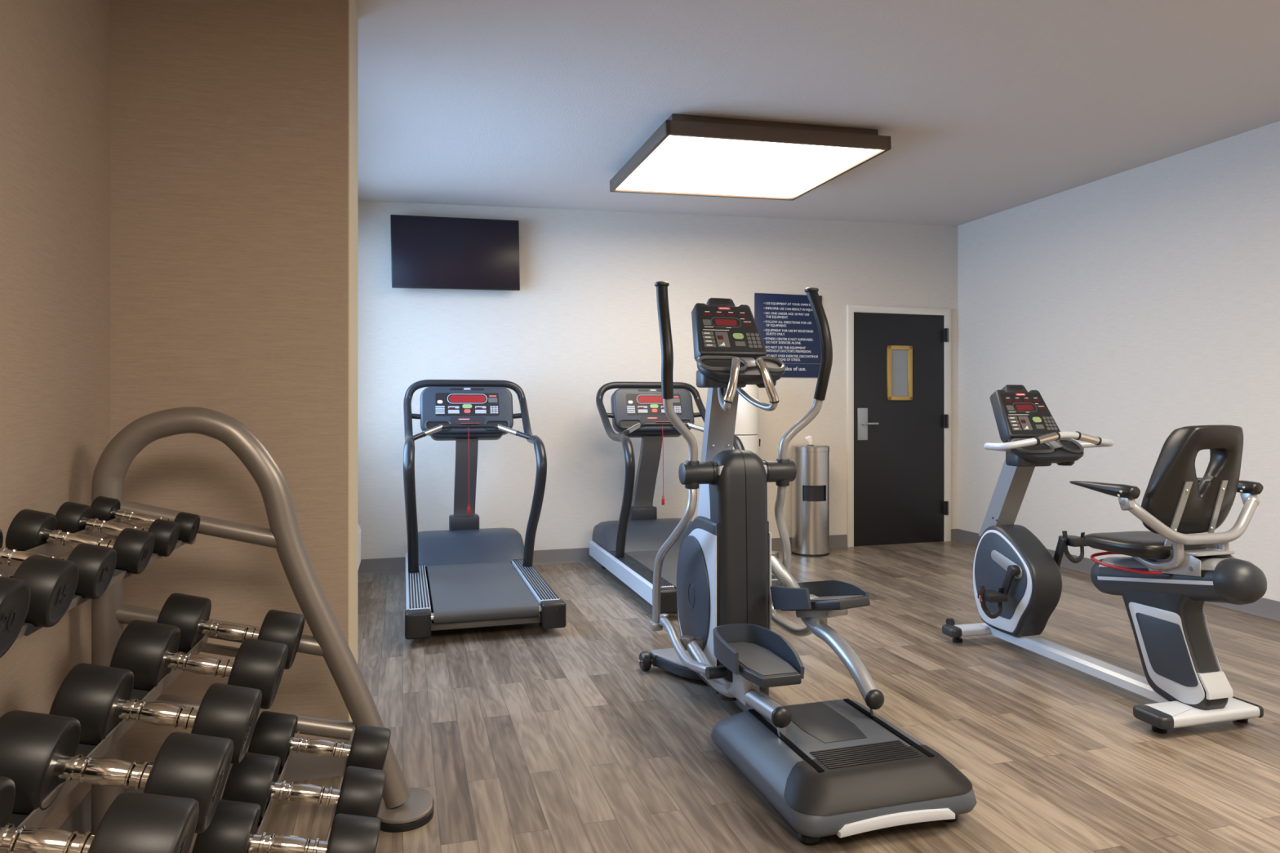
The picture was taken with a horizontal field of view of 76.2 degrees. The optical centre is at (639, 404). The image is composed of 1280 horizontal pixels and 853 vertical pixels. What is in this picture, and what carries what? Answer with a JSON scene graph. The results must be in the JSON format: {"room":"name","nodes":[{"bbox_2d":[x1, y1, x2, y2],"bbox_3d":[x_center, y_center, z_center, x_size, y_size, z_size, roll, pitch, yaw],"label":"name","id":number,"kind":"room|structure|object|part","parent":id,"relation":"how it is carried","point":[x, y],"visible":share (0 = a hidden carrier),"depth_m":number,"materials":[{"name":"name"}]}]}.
{"room":"gym","nodes":[
{"label":"gym","id":0,"kind":"room"},
{"bbox_2d":[0,0,110,828],"bbox_3d":[-0.984,-0.250,-0.135,0.150,3.000,5.601,0,0,-16],"label":"wall","id":1,"kind":"structure","parent":0,"point":[55,55],"depth_m":2.17,"materials":[{"name":"beige paint"}]},
{"bbox_2d":[57,789,91,834],"bbox_3d":[-0.902,1.196,-0.112,0.020,0.108,5.601,0,0,-16],"label":"baseboard","id":2,"kind":"structure","parent":1,"relation":"attached to","point":[80,820],"depth_m":2.33,"materials":[{"name":"grey plastic"}]},
{"bbox_2d":[110,0,348,763],"bbox_3d":[-1.455,-0.250,2.871,0.846,3.000,0.446,0,0,-16],"label":"wall","id":3,"kind":"structure","parent":0,"point":[229,118],"depth_m":2.68,"materials":[{"name":"beige paint"}]},
{"bbox_2d":[124,741,348,792],"bbox_3d":[-1.330,1.196,2.667,0.710,0.108,0.020,0,0,-16],"label":"baseboard","id":4,"kind":"structure","parent":3,"relation":"attached to","point":[301,766],"depth_m":2.73,"materials":[{"name":"grey plastic"}]},
{"bbox_2d":[348,724,355,743],"bbox_3d":[-1.041,1.196,2.989,0.020,0.108,0.443,0,0,-16],"label":"baseboard","id":5,"kind":"structure","parent":3,"relation":"attached to","point":[353,727],"depth_m":2.87,"materials":[{"name":"grey plastic"}]},
{"bbox_2d":[348,0,357,744],"bbox_3d":[-1.049,-0.250,2.987,0.005,3.000,0.443,0,0,-16],"label":"trim","id":6,"kind":"structure","parent":3,"relation":"attached to","point":[353,15],"depth_m":2.94,"materials":[{"name":"beige paint"}]},
{"bbox_2d":[357,200,957,559],"bbox_3d":[0.284,-0.250,6.806,5.469,3.000,0.151,0,0,-17],"label":"wall","id":7,"kind":"structure","parent":0,"point":[582,318],"depth_m":6.52,"materials":[{"name":"paint"}]},
{"bbox_2d":[390,214,519,290],"bbox_3d":[-1.388,-1.135,6.166,0.949,0.551,0.119,0,0,-17],"label":"television","id":8,"kind":"object","parent":7,"relation":"attached to","point":[428,252],"visible":1,"depth_m":6.10,"materials":[{"name":"black plastic"}]},
{"bbox_2d":[357,528,957,574],"bbox_3d":[0.308,1.196,6.724,5.469,0.108,0.021,0,0,-17],"label":"baseboard","id":9,"kind":"structure","parent":7,"relation":"attached to","point":[391,565],"depth_m":6.43,"materials":[{"name":"grey plastic"}]},
{"bbox_2d":[754,293,822,377],"bbox_3d":[1.278,-0.593,7.016,0.636,0.712,0.013,0,0,-17],"label":"sign","id":10,"kind":"object","parent":7,"relation":"attached to","point":[786,323],"visible":0.88,"depth_m":7.02,"materials":[{"name":"blue plastic"}]},
{"bbox_2d":[846,304,951,546],"bbox_3d":[2.319,0.186,7.375,1.065,2.128,0.122,0,0,-17],"label":"trim","id":11,"kind":"structure","parent":7,"relation":"attached to","point":[851,309],"depth_m":7.18,"materials":[{"name":"beige paint"}]},
{"bbox_2d":[853,312,948,546],"bbox_3d":[2.346,0.217,7.321,0.962,2.063,0.104,0,0,-17],"label":"door","id":12,"kind":"structure","parent":7,"relation":"in","point":[899,358],"depth_m":7.33,"materials":[{"name":"black paint"}]},
{"bbox_3d":[1.967,0.171,7.216,0.100,0.285,0.012,0,0,-17],"label":"lock plate","id":13,"kind":"part","parent":12,"relation":"part of","materials":[{"name":"silver metal"}]},
{"bbox_3d":[2.030,0.168,7.201,0.148,0.026,0.055,0,0,-17],"label":"handle","id":14,"kind":"part","parent":12,"relation":"part of","materials":[{"name":"silver metal"}]},
{"bbox_3d":[2.328,-0.285,7.320,0.259,0.493,0.024,0,0,-17],"label":"vision frame","id":15,"kind":"part","parent":12,"relation":"part of","materials":[{"name":"gold metal"}]},
{"bbox_3d":[2.327,-0.285,7.325,0.189,0.433,0.006,0,0,-17],"label":"glass pane","id":16,"kind":"part","parent":12,"relation":"part of","materials":[{"name":"glass"}]},
{"bbox_2d":[188,541,1279,852],"bbox_3d":[1.700,1.300,2.700,10.600,0.100,12.600,0,0,0],"label":"floor","id":17,"kind":"structure","parent":0,"point":[525,738],"depth_m":3.18,"materials":[{"name":"brown wood"}]},
{"bbox_2d":[0,406,433,841],"bbox_3d":[-0.840,0.628,1.375,0.962,1.244,2.316,0,0,-14],"label":"dumbbell rack","id":18,"kind":"object","parent":17,"relation":"on","point":[402,808],"visible":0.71,"depth_m":2.34,"materials":[{"name":"grey metal"}]},
{"bbox_2d":[0,576,31,657],"bbox_3d":[-1.058,0.287,1.175,0.288,0.179,0.120,0,0,-14],"label":"dumbbell","id":19,"kind":"object","parent":18,"relation":"on","point":[15,593],"visible":1,"depth_m":1.21,"materials":[{"name":"black rubber"}]},
{"bbox_2d":[0,555,79,627],"bbox_3d":[-1.106,0.291,1.358,0.282,0.170,0.112,0,0,-14],"label":"dumbbell","id":20,"kind":"object","parent":18,"relation":"on","point":[52,582],"visible":0.71,"depth_m":1.35,"materials":[{"name":"black rubber"}]},
{"bbox_2d":[0,528,116,599],"bbox_3d":[-1.157,0.297,1.552,0.274,0.157,0.100,0,0,-14],"label":"dumbbell","id":21,"kind":"object","parent":18,"relation":"on","point":[96,564],"visible":0.7,"depth_m":1.54,"materials":[{"name":"black rubber"}]},
{"bbox_3d":[-1.157,0.297,1.552,0.148,0.033,0.033,14,-4,-14],"label":"handle","id":22,"kind":"part","parent":21,"relation":"part of","materials":[{"name":"silver metal"}]},
{"bbox_3d":[-1.191,0.320,1.316,0.048,0.040,1.980,0,0,-14],"label":"shelf rail","id":23,"kind":"part","parent":18,"relation":"part of","materials":[{"name":"grey metal"}]},
{"bbox_2d":[5,508,155,574],"bbox_3d":[-1.218,0.300,1.784,0.270,0.151,0.094,0,0,-14],"label":"dumbbell","id":24,"kind":"object","parent":18,"relation":"on","point":[29,529],"visible":0.83,"depth_m":1.76,"materials":[{"name":"black rubber"}]},
{"bbox_3d":[-1.218,0.300,1.784,0.150,0.033,0.033,14,-4,-14],"label":"handle","id":25,"kind":"part","parent":24,"relation":"part of","materials":[{"name":"silver metal"}]},
{"bbox_2d":[0,776,199,852],"bbox_3d":[-0.838,0.619,1.148,0.381,0.234,0.156,0,0,-14],"label":"dumbbell","id":26,"kind":"object","parent":18,"relation":"on","point":[135,822],"visible":1,"depth_m":1.14,"materials":[{"name":"black rubber"}]},
{"bbox_3d":[-0.838,0.619,1.148,0.150,0.043,0.043,14,-4,-14],"label":"handle","id":27,"kind":"part","parent":26,"relation":"part of","materials":[{"name":"silver metal"}]},
{"bbox_3d":[-1.035,0.356,1.356,0.045,0.048,1.980,0,0,-14],"label":"shelf rail","id":28,"kind":"part","parent":18,"relation":"part of","materials":[{"name":"grey metal"}]},
{"bbox_3d":[-1.011,0.667,1.362,0.064,0.040,1.980,0,0,-14],"label":"shelf rail","id":29,"kind":"part","parent":18,"relation":"part of","materials":[{"name":"grey metal"}]},
{"bbox_2d":[0,710,233,833],"bbox_3d":[-0.899,0.622,1.381,0.376,0.228,0.151,0,0,-14],"label":"dumbbell","id":30,"kind":"object","parent":18,"relation":"on","point":[38,751],"visible":0.91,"depth_m":1.35,"materials":[{"name":"black rubber"}]},
{"bbox_3d":[-0.899,0.622,1.381,0.154,0.043,0.043,14,-4,-14],"label":"handle","id":31,"kind":"part","parent":30,"relation":"part of","materials":[{"name":"silver metal"}]},
{"bbox_2d":[55,502,180,556],"bbox_3d":[-1.271,0.304,1.987,0.264,0.142,0.086,0,0,-14],"label":"dumbbell","id":32,"kind":"object","parent":18,"relation":"on","point":[71,517],"visible":0.76,"depth_m":1.97,"materials":[{"name":"black rubber"}]},
{"bbox_3d":[-1.271,0.304,1.987,0.155,0.033,0.033,14,-4,-14],"label":"handle","id":33,"kind":"part","parent":32,"relation":"part of","materials":[{"name":"silver metal"}]},
{"bbox_2d":[90,496,199,543],"bbox_3d":[-1.321,0.308,2.181,0.259,0.133,0.078,0,0,-14],"label":"dumbbell","id":34,"kind":"object","parent":18,"relation":"on","point":[103,508],"visible":0.76,"depth_m":2.17,"materials":[{"name":"black rubber"}]},
{"bbox_3d":[-1.321,0.308,2.181,0.158,0.033,0.033,14,-4,-14],"label":"handle","id":35,"kind":"part","parent":34,"relation":"part of","materials":[{"name":"silver metal"}]},
{"bbox_2d":[48,662,262,764],"bbox_3d":[-0.968,0.624,1.647,0.371,0.222,0.146,0,0,-14],"label":"dumbbell","id":36,"kind":"object","parent":18,"relation":"on","point":[99,697],"visible":0.85,"depth_m":1.61,"materials":[{"name":"black rubber"}]},
{"bbox_3d":[-0.968,0.624,1.647,0.158,0.043,0.043,14,-4,-14],"label":"handle","id":37,"kind":"part","parent":36,"relation":"part of","materials":[{"name":"silver metal"}]},
{"bbox_2d":[129,524,195,544],"bbox_3d":[-1.365,0.361,2.295,0.206,0.069,0.030,0,0,-14],"label":"shelf","id":38,"kind":"object","parent":18,"relation":"attached to","point":[140,526],"depth_m":2.29,"materials":[{"name":"grey metal"}]},
{"bbox_2d":[109,619,288,709],"bbox_3d":[-1.044,0.621,1.947,0.374,0.229,0.153,0,0,-14],"label":"dumbbell","id":39,"kind":"object","parent":18,"relation":"on","point":[147,649],"visible":0.86,"depth_m":1.91,"materials":[{"name":"black rubber"}]},
{"bbox_3d":[-1.044,0.621,1.947,0.156,0.043,0.043,14,-4,-14],"label":"handle","id":40,"kind":"part","parent":39,"relation":"part of","materials":[{"name":"silver metal"}]},
{"bbox_2d":[200,643,239,657],"bbox_3d":[-1.169,0.710,2.345,0.254,0.081,0.030,0,0,-14],"label":"shelf","id":41,"kind":"object","parent":18,"relation":"attached to","point":[211,648],"depth_m":2.33,"materials":[{"name":"grey paint"}]},
{"bbox_2d":[156,592,305,669],"bbox_3d":[-1.119,0.622,2.239,0.370,0.225,0.150,0,0,-14],"label":"dumbbell","id":42,"kind":"object","parent":18,"relation":"on","point":[190,614],"visible":0.8,"depth_m":2.21,"materials":[{"name":"black rubber"}]},
{"bbox_3d":[-1.119,0.622,2.239,0.160,0.043,0.043,14,-4,-14],"label":"handle","id":43,"kind":"part","parent":42,"relation":"part of","materials":[{"name":"silver metal"}]},
{"bbox_3d":[-0.780,0.973,1.421,0.064,0.040,1.980,0,0,-14],"label":"shelf rail","id":44,"kind":"part","parent":18,"relation":"part of","materials":[{"name":"grey metal"}]},
{"bbox_2d":[191,799,380,852],"bbox_3d":[-0.739,0.930,1.716,0.369,0.222,0.146,0,0,-14],"label":"dumbbell","id":45,"kind":"object","parent":18,"relation":"on","point":[232,828],"visible":0.85,"depth_m":1.69,"materials":[{"name":"black rubber"}]},
{"bbox_3d":[-0.739,0.930,1.716,0.160,0.043,0.043,14,-4,-14],"label":"handle","id":46,"kind":"part","parent":45,"relation":"part of","materials":[{"name":"silver metal"}]},
{"bbox_2d":[222,752,386,826],"bbox_3d":[-0.800,0.931,1.953,0.367,0.219,0.144,0,0,-14],"label":"dumbbell","id":47,"kind":"object","parent":18,"relation":"on","point":[253,780],"visible":0.78,"depth_m":1.92,"materials":[{"name":"black rubber"}]},
{"bbox_3d":[-0.800,0.931,1.953,0.161,0.043,0.043,14,-4,-14],"label":"handle","id":48,"kind":"part","parent":47,"relation":"part of","materials":[{"name":"silver metal"}]},
{"bbox_2d":[247,711,391,775],"bbox_3d":[-0.868,0.932,2.220,0.366,0.217,0.142,0,0,-14],"label":"dumbbell","id":49,"kind":"object","parent":18,"relation":"on","point":[273,733],"visible":0.93,"depth_m":2.19,"materials":[{"name":"black rubber"}]},
{"bbox_3d":[-0.868,0.932,2.220,0.162,0.043,0.043,14,-4,-14],"label":"handle","id":50,"kind":"part","parent":49,"relation":"part of","materials":[{"name":"silver metal"}]},
{"bbox_3d":[-0.594,1.016,1.469,0.055,0.052,1.980,0,0,-14],"label":"shelf rail","id":51,"kind":"part","parent":18,"relation":"part of","materials":[{"name":"grey metal"}]},
{"bbox_3d":[-0.720,1.222,2.490,0.170,0.012,0.210,0,0,-14],"label":"foot plate","id":52,"kind":"part","parent":18,"relation":"part of","materials":[{"name":"grey paint"}]},
{"bbox_2d":[357,523,361,570],"bbox_3d":[-1.886,1.000,5.008,0.284,0.500,1.000,0,0,-16],"label":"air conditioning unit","id":53,"kind":"object","parent":17,"relation":"on","point":[359,534],"visible":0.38,"depth_m":5.33,"materials":[{"name":"white plastic"}]},
{"bbox_2d":[403,379,565,639],"bbox_3d":[-1.054,0.536,5.170,0.858,1.428,1.831,0,0,-16],"label":"treadmill","id":54,"kind":"object","parent":17,"relation":"on","point":[464,575],"visible":1,"depth_m":5.39,"materials":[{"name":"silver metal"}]},
{"bbox_3d":[-1.525,0.080,5.580,0.118,0.046,0.036,0,0,-16],"label":"console arm","id":55,"kind":"part","parent":54,"relation":"part of","materials":[{"name":"grey paint"}]},
{"bbox_3d":[-1.401,1.127,5.116,0.127,0.115,1.740,0,0,-16],"label":"rail","id":56,"kind":"part","parent":54,"relation":"part of","materials":[{"name":"silver metal"}]},
{"bbox_2d":[449,387,484,390],"bbox_3d":[-1.204,-0.109,5.687,0.235,0.012,0.006,0,0,-16],"label":"vent","id":57,"kind":"object","parent":54,"relation":"attached to","point":[451,388],"depth_m":5.68,"materials":[{"name":"black plastic"}]},
{"bbox_3d":[-1.186,0.113,5.624,0.230,0.061,0.021,0,0,-16],"label":"panel","id":58,"kind":"part","parent":54,"relation":"part of","materials":[{"name":"grey plastic"}]},
{"bbox_3d":[-1.136,0.417,5.421,0.006,0.535,0.011,0,0,-16],"label":"safety cord","id":59,"kind":"part","parent":54,"relation":"part of","materials":[{"name":"red fabric"}]},
{"bbox_3d":[-1.136,0.039,5.452,0.853,0.434,0.777,0,0,-16],"label":"frame","id":60,"kind":"part","parent":54,"relation":"part of","materials":[{"name":"grey paint"}]},
{"bbox_2d":[417,528,524,566],"bbox_3d":[-1.232,0.992,5.782,0.784,0.173,0.555,0,0,-16],"label":"hood","id":61,"kind":"object","parent":54,"relation":"attached to","point":[452,546],"depth_m":5.63,"materials":[{"name":"grey plastic"}]},
{"bbox_3d":[-0.876,0.080,5.769,0.118,0.046,0.036,0,0,-16],"label":"console arm","id":62,"kind":"part","parent":54,"relation":"part of","materials":[{"name":"grey paint"}]},
{"bbox_3d":[-0.732,1.127,5.311,0.127,0.115,1.740,0,0,-16],"label":"rail","id":63,"kind":"part","parent":54,"relation":"part of","materials":[{"name":"silver metal"}]},
{"bbox_2d":[589,381,779,613],"bbox_3d":[0.249,0.536,5.684,0.858,1.428,1.831,0,0,-16],"label":"treadmill","id":64,"kind":"object","parent":17,"relation":"on","point":[628,547],"visible":0.68,"depth_m":6.11,"materials":[{"name":"grey plastic"}]},
{"bbox_3d":[-0.222,0.080,6.094,0.118,0.046,0.036,0,0,-16],"label":"console arm","id":65,"kind":"part","parent":64,"relation":"part of","materials":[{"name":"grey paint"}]},
{"bbox_3d":[-0.098,1.127,5.630,0.127,0.115,1.740,0,0,-16],"label":"rail","id":66,"kind":"part","parent":64,"relation":"part of","materials":[{"name":"silver metal"}]},
{"bbox_2d":[591,518,692,551],"bbox_3d":[0.071,0.992,6.296,0.784,0.173,0.555,0,0,-16],"label":"hood","id":67,"kind":"object","parent":64,"relation":"attached to","point":[642,535],"depth_m":6.14,"materials":[{"name":"grey plastic"}]},
{"bbox_2d":[638,389,661,391],"bbox_3d":[0.099,-0.109,6.201,0.235,0.012,0.006,0,0,-16],"label":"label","id":68,"kind":"object","parent":64,"relation":"attached to","point":[638,389],"depth_m":6.19,"materials":[{"name":"black plastic"}]},
{"bbox_3d":[0.167,0.039,5.966,0.853,0.434,0.777,0,0,-16],"label":"frame","id":69,"kind":"part","parent":64,"relation":"part of","materials":[{"name":"grey paint"}]},
{"bbox_3d":[0.117,0.113,6.138,0.230,0.061,0.021,0,0,-16],"label":"panel","id":70,"kind":"part","parent":64,"relation":"part of","materials":[{"name":"grey plastic"}]},
{"bbox_3d":[0.167,0.417,5.935,0.006,0.535,0.011,0,0,-16],"label":"safety cord","id":71,"kind":"part","parent":64,"relation":"part of","materials":[{"name":"red fabric"}]},
{"bbox_3d":[0.426,0.080,6.283,0.118,0.046,0.036,0,0,-16],"label":"console arm","id":72,"kind":"part","parent":64,"relation":"part of","materials":[{"name":"grey paint"}]},
{"bbox_2d":[733,384,760,456],"bbox_3d":[0.822,0.522,6.658,0.327,1.455,0.310,0,0,-17],"label":"water dispenser","id":73,"kind":"object","parent":17,"relation":"on","point":[747,422],"visible":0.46,"depth_m":6.51,"materials":[{"name":"white plastic"}]},
{"bbox_2d":[638,280,977,845],"bbox_3d":[0.500,0.373,3.134,0.742,1.753,1.712,0,0,-16],"label":"elliptical trainer","id":74,"kind":"object","parent":17,"relation":"on","point":[838,767],"visible":1,"depth_m":3.22,"materials":[{"name":"grey plastic"}]},
{"bbox_3d":[0.139,0.656,3.518,0.054,0.680,0.405,0,0,-24],"label":"swing arm","id":75,"kind":"part","parent":74,"relation":"part of","materials":[{"name":"silver metal"}]},
{"bbox_3d":[0.162,0.108,3.310,0.193,0.308,0.048,0,0,-43],"label":"moving arm","id":76,"kind":"part","parent":74,"relation":"part of","materials":[{"name":"silver metal"}]},
{"bbox_2d":[684,460,699,488],"bbox_3d":[0.215,0.287,3.364,0.058,0.117,0.063,0,0,-16],"label":"socket","id":77,"kind":"object","parent":74,"relation":"attached to","point":[691,467],"depth_m":3.33,"materials":[{"name":"grey plastic"}]},
{"bbox_3d":[0.242,0.846,3.568,0.008,0.628,0.490,0,0,-16],"label":"panel","id":78,"kind":"part","parent":74,"relation":"part of","materials":[{"name":"silver metal"}]},
{"bbox_3d":[0.353,-0.278,3.482,0.056,0.068,0.040,0,0,-16],"label":"level panel","id":79,"kind":"part","parent":74,"relation":"part of","materials":[{"name":"grey"}]},
{"bbox_3d":[0.366,-0.083,3.389,0.072,0.219,0.277,0,0,-3],"label":"fixed handle","id":80,"kind":"part","parent":74,"relation":"part of","materials":[{"name":"silver metal"}]},
{"bbox_3d":[0.389,0.380,3.501,0.216,0.260,0.280,0,0,-16],"label":"neck panel","id":81,"kind":"part","parent":74,"relation":"part of","materials":[{"name":"silver metal"}]},
{"bbox_3d":[0.329,1.031,3.038,0.060,0.122,0.868,0,0,-16],"label":"pedal arm","id":82,"kind":"part","parent":74,"relation":"part of","materials":[{"name":"silver metal"}]},
{"bbox_3d":[0.429,-0.261,3.494,0.046,0.021,0.013,0,0,-16],"label":"label plate","id":83,"kind":"part","parent":74,"relation":"part of","materials":[{"name":"grey plastic"}]},
{"bbox_2d":[696,355,785,387],"bbox_3d":[0.424,-0.146,3.424,0.380,0.148,0.243,0,0,0],"label":"tray","id":84,"kind":"object","parent":74,"relation":"on","point":[713,371],"depth_m":3.36,"materials":[{"name":"grey"}]},
{"bbox_3d":[0.442,1.190,3.318,0.110,0.060,0.900,0,0,-16],"label":"floor rail","id":85,"kind":"part","parent":74,"relation":"part of","materials":[{"name":"silver metal"}]},
{"bbox_3d":[0.468,-0.083,3.419,0.072,0.219,0.277,0,0,-30],"label":"fixed handle","id":86,"kind":"part","parent":74,"relation":"part of","materials":[{"name":"silver metal"}]},
{"bbox_3d":[0.477,0.846,3.636,0.008,0.628,0.490,0,0,-16],"label":"panel","id":87,"kind":"part","parent":74,"relation":"part of","materials":[{"name":"silver metal"}]},
{"bbox_3d":[0.612,0.534,3.521,0.066,0.436,0.111,0,0,27],"label":"swing arm","id":88,"kind":"part","parent":74,"relation":"part of","materials":[{"name":"silver metal"}]},
{"bbox_2d":[775,458,790,486],"bbox_3d":[0.609,0.287,3.479,0.058,0.117,0.063,0,0,-16],"label":"socket","id":89,"kind":"object","parent":74,"relation":"attached to","point":[783,465],"depth_m":3.44,"materials":[{"name":"grey plastic"}]},
{"bbox_3d":[0.682,0.108,3.461,0.193,0.308,0.048,0,0,11],"label":"moving arm","id":90,"kind":"part","parent":74,"relation":"part of","materials":[{"name":"silver metal"}]},
{"bbox_3d":[0.679,0.834,3.168,0.059,0.379,0.841,0,0,-16],"label":"pedal arm","id":91,"kind":"part","parent":74,"relation":"part of","materials":[{"name":"silver metal"}]},
{"bbox_2d":[791,435,829,556],"bbox_3d":[1.432,0.755,6.862,0.316,0.990,0.316,0,0,-17],"label":"bin","id":92,"kind":"object","parent":17,"relation":"on","point":[811,486],"visible":1,"depth_m":6.73,"materials":[{"name":"silver metal"}]},
{"bbox_2d":[942,384,1266,733],"bbox_3d":[2.056,0.574,3.700,0.698,1.351,1.535,0,0,-15],"label":"bike","id":93,"kind":"object","parent":17,"relation":"on","point":[1171,570],"visible":1,"depth_m":3.27,"materials":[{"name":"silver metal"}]},
{"bbox_3d":[1.835,0.892,4.149,0.006,0.495,0.434,0,0,-15],"label":"trim","id":94,"kind":"part","parent":93,"relation":"part of","materials":[{"name":"white plastic"}]},
{"bbox_3d":[1.911,0.092,4.046,0.056,0.068,0.040,0,0,-15],"label":"level panel","id":95,"kind":"part","parent":93,"relation":"part of","materials":[{"name":"grey plastic"}]},
{"bbox_3d":[1.988,0.109,4.056,0.046,0.021,0.013,0,0,-15],"label":"label plate","id":96,"kind":"part","parent":93,"relation":"part of","materials":[{"name":"grey plastic"}]},
{"bbox_2d":[1005,437,1084,466],"bbox_3d":[1.980,0.224,3.987,0.381,0.148,0.240,0,0,0],"label":"tray","id":97,"kind":"object","parent":93,"relation":"on","point":[1063,451],"depth_m":3.93,"materials":[{"name":"grey plastic"}]},
{"bbox_3d":[2.025,1.181,3.775,0.100,0.048,1.200,0,0,-15],"label":"floor rail","id":98,"kind":"part","parent":93,"relation":"part of","materials":[{"name":"silver metal"}]},
{"bbox_3d":[1.847,0.336,3.261,0.060,0.053,0.320,0,0,-15],"label":"armrest","id":99,"kind":"part","parent":93,"relation":"part of","materials":[{"name":"black plastic"}]},
{"bbox_3d":[2.019,0.650,3.374,0.151,0.053,0.313,0,0,-25],"label":"adjust lever","id":100,"kind":"part","parent":93,"relation":"part of","materials":[{"name":"red"}]},
{"bbox_2d":[1083,531,1217,559],"bbox_3d":[2.120,0.582,3.417,0.410,0.079,0.390,0,0,-15],"label":"seat cushion","id":101,"kind":"object","parent":93,"relation":"on","point":[1140,545],"depth_m":3.29,"materials":[{"name":"black leather"}]},
{"bbox_3d":[2.097,0.991,3.262,0.005,0.341,0.342,0,0,-15],"label":"pylon trim","id":102,"kind":"part","parent":93,"relation":"part of","materials":[{"name":"silver metal"}]},
{"bbox_3d":[2.095,0.977,3.254,0.005,0.234,0.280,0,0,-15],"label":"pylon panel","id":103,"kind":"part","parent":93,"relation":"part of","materials":[{"name":"grey plastic"}]},
{"bbox_3d":[2.182,0.296,3.187,0.426,0.438,0.196,0,0,-15],"label":"backrest","id":104,"kind":"part","parent":93,"relation":"part of","materials":[{"name":"black plastic"}]},
{"bbox_3d":[2.218,0.991,3.295,0.005,0.341,0.342,0,0,-15],"label":"pylon trim","id":105,"kind":"part","parent":93,"relation":"part of","materials":[{"name":"silver metal"}]},
{"bbox_3d":[2.199,1.073,3.123,0.116,0.085,0.051,0,0,-15],"label":"pylon trim","id":106,"kind":"part","parent":93,"relation":"part of","materials":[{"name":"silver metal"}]},
{"bbox_3d":[2.436,0.336,3.419,0.060,0.053,0.320,0,0,-15],"label":"armrest","id":107,"kind":"part","parent":93,"relation":"part of","materials":[{"name":"black plastic"}]},
{"bbox_2d":[355,0,1279,226],"bbox_3d":[1.700,-1.639,2.700,10.600,0.491,12.600,0,0,0],"label":"ceiling","id":108,"kind":"structure","parent":0,"point":[986,108],"depth_m":4.05,"materials":[{"name":"white paint"}]},
{"bbox_2d":[609,113,891,200],"bbox_3d":[0.616,-1.504,5.061,1.350,0.126,1.220,-2,0,-16],"label":"ceiling light","id":109,"kind":"object","parent":108,"relation":"attached to","point":[691,155],"visible":1,"depth_m":4.80,"materials":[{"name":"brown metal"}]},
{"bbox_2d":[616,135,881,197],"bbox_3d":[0.617,-1.457,5.061,1.300,0.008,1.170,-2,0,-16],"label":"diffuser","id":110,"kind":"object","parent":109,"relation":"attached to","point":[677,165],"depth_m":5.00,"materials":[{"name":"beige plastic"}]},
{"bbox_2d":[957,120,1279,601],"bbox_3d":[4.425,-0.250,2.483,0.153,3.000,10.800,0,0,-16],"label":"wall","id":111,"kind":"structure","parent":0,"point":[1141,304],"depth_m":5.72,"materials":[{"name":"paint"}]},
{"bbox_2d":[957,528,1279,621],"bbox_3d":[4.343,1.196,2.460,0.021,0.108,10.500,0,0,-16],"label":"baseboard","id":112,"kind":"structure","parent":111,"relation":"attached to","point":[1264,607],"depth_m":5.07,"materials":[{"name":"grey plastic"}]}
]}

